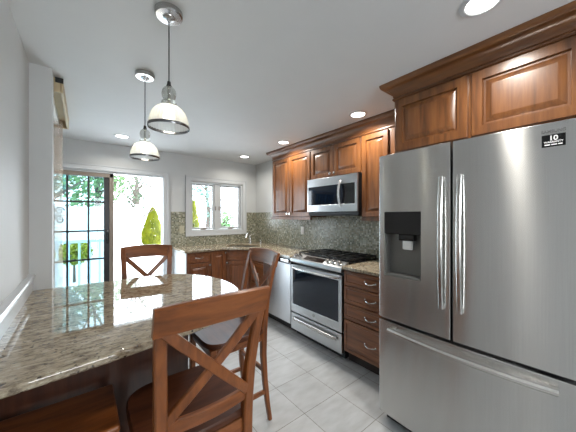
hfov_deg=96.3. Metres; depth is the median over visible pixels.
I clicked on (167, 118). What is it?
pendant light
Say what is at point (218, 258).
base cabinet
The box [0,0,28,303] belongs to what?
wall
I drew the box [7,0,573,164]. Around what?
ceiling
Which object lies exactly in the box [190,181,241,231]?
window
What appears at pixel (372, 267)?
countertop
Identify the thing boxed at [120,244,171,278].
bar stool
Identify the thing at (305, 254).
cooktop
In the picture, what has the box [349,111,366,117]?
recessed light
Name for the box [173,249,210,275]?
base cabinet
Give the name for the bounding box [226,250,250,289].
base cabinet
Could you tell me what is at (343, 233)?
backsplash
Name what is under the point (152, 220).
shrub
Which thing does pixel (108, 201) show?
door
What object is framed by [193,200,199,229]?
shrub
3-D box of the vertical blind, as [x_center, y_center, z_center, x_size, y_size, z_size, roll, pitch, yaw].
[-2.027,0.195,2.087,0.363,2.319,0.990,0,0,-38]
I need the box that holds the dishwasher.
[263,256,296,330]
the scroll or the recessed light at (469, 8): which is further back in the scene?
the scroll
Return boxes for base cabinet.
[0,335,187,431]
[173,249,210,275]
[210,250,226,280]
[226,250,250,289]
[250,260,262,287]
[344,270,381,375]
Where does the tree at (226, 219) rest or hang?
on the ground
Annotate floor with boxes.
[188,317,409,431]
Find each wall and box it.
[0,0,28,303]
[29,62,53,290]
[54,136,255,273]
[256,160,271,212]
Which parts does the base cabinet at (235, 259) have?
false drawer, frame, door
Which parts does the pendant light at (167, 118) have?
lamp shade, stem, cord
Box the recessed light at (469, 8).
[459,0,502,17]
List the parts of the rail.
rail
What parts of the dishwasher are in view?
control panel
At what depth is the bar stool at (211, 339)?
1.74 m
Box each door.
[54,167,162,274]
[54,169,113,285]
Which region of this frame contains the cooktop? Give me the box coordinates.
[304,252,377,264]
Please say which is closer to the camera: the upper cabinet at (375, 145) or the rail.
the upper cabinet at (375, 145)
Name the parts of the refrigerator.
dispenser panel, door, handle, handle, handle, freezer drawer, door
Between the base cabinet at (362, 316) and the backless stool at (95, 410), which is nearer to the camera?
the backless stool at (95, 410)
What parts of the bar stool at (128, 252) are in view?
post, rail, post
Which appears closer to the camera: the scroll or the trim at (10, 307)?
the trim at (10, 307)
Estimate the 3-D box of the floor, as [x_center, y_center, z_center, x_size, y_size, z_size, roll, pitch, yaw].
[0.261,1.435,1.351,3.270,0.100,6.830,0,0,-38]
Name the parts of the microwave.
handle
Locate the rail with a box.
[55,239,103,287]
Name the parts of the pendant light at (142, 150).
lamp shade, cord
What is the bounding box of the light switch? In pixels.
[179,226,183,233]
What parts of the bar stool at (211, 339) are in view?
leg, leg, seat, post, rail, post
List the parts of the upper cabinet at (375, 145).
light rail, door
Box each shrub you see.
[55,243,93,282]
[141,207,160,244]
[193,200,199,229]
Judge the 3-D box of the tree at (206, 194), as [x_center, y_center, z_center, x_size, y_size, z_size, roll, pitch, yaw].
[-4.496,-0.978,13.718,2.709,4.984,2.732,0,0,-38]
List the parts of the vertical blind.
head rail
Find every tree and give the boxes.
[54,174,86,199]
[54,174,134,249]
[115,176,159,204]
[115,177,155,233]
[193,185,227,226]
[221,211,236,228]
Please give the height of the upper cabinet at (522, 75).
0.514 m
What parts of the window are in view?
sash, sash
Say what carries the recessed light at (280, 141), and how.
in the ceiling
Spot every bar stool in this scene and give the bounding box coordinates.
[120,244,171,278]
[126,285,269,431]
[189,248,279,420]
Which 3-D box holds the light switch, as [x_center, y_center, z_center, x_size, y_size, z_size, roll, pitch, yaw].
[-1.655,0.215,4.019,0.072,0.116,0.010,0,0,-38]
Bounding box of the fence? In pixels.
[55,205,140,278]
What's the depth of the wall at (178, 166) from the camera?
3.95 m
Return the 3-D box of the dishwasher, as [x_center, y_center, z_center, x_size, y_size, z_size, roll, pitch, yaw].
[0.071,0.945,3.462,0.598,0.879,0.594,0,0,-38]
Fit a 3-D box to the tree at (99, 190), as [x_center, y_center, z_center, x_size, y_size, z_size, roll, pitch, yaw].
[-8.728,-1.643,11.542,3.211,6.310,3.476,0,0,-21]
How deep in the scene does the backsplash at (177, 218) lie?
4.22 m
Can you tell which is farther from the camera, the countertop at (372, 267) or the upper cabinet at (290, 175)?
the upper cabinet at (290, 175)
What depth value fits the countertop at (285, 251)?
3.85 m
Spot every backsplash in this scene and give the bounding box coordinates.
[171,212,255,246]
[256,212,379,258]
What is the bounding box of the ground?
[55,224,236,287]
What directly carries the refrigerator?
on the floor
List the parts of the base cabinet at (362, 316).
drawer, drawer, drawer, drawer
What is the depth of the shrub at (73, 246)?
5.75 m
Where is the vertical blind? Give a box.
[54,77,68,129]
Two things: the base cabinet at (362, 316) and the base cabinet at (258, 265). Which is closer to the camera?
the base cabinet at (362, 316)
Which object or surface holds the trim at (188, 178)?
attached to the wall at (178, 166)
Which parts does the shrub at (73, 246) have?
stem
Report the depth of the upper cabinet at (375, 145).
2.55 m
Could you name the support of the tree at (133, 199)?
on the ground
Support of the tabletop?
on the base cabinet at (128, 374)
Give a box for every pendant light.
[129,69,159,160]
[147,1,189,134]
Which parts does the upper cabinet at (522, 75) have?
door, crown, door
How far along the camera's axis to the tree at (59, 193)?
7.23 m
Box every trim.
[0,274,35,339]
[54,160,168,274]
[185,175,246,236]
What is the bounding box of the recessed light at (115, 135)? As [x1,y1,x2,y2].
[114,134,129,138]
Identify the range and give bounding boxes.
[290,249,377,358]
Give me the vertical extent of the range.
0.956 m
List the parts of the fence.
post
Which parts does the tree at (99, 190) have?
crown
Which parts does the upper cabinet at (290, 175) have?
door, light rail, door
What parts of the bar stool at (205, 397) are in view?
post, seat, rail, rail, post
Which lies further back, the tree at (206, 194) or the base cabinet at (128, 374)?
the tree at (206, 194)
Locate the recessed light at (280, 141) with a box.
[277,140,289,143]
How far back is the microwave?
2.86 m
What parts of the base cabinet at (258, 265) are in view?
drawer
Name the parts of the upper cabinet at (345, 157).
door, door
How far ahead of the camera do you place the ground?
6.87 m
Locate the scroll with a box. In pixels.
[54,204,64,287]
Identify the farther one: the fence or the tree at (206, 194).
the tree at (206, 194)
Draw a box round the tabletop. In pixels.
[0,274,238,398]
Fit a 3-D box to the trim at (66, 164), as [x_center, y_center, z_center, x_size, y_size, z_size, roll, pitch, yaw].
[-2.393,0.357,3.433,1.510,2.055,0.027,0,0,-38]
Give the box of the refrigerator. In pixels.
[380,118,575,431]
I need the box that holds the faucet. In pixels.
[245,232,254,242]
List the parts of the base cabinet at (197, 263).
panel, door, drawer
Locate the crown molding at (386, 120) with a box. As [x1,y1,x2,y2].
[266,109,394,161]
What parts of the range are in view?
handle, handle, storage drawer, oven door, control panel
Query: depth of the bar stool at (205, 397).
0.89 m
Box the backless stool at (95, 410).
[0,384,119,431]
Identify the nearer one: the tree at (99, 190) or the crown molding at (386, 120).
the crown molding at (386, 120)
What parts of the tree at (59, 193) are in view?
crown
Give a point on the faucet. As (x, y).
(248, 233)
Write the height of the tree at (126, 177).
8.001 m
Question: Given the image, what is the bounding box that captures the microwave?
[307,172,361,215]
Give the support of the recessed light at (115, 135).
in the ceiling
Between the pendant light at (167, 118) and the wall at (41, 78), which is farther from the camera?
the wall at (41, 78)
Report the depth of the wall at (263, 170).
4.64 m
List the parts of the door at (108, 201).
handle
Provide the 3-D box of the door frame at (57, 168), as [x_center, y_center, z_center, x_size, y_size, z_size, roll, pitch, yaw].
[-2.436,0.391,3.489,1.376,1.987,0.106,0,0,-38]
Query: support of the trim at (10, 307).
attached to the wall at (14, 63)
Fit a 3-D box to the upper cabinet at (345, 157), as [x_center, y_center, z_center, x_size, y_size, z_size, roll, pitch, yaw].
[0.623,-0.640,3.049,0.330,0.380,0.762,0,0,-38]
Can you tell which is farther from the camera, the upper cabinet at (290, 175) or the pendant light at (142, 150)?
the upper cabinet at (290, 175)
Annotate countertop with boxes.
[172,241,320,257]
[342,259,379,276]
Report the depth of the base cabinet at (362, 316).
2.28 m
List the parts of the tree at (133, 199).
crown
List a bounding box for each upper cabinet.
[271,151,325,219]
[311,136,361,179]
[362,127,394,220]
[379,0,575,152]

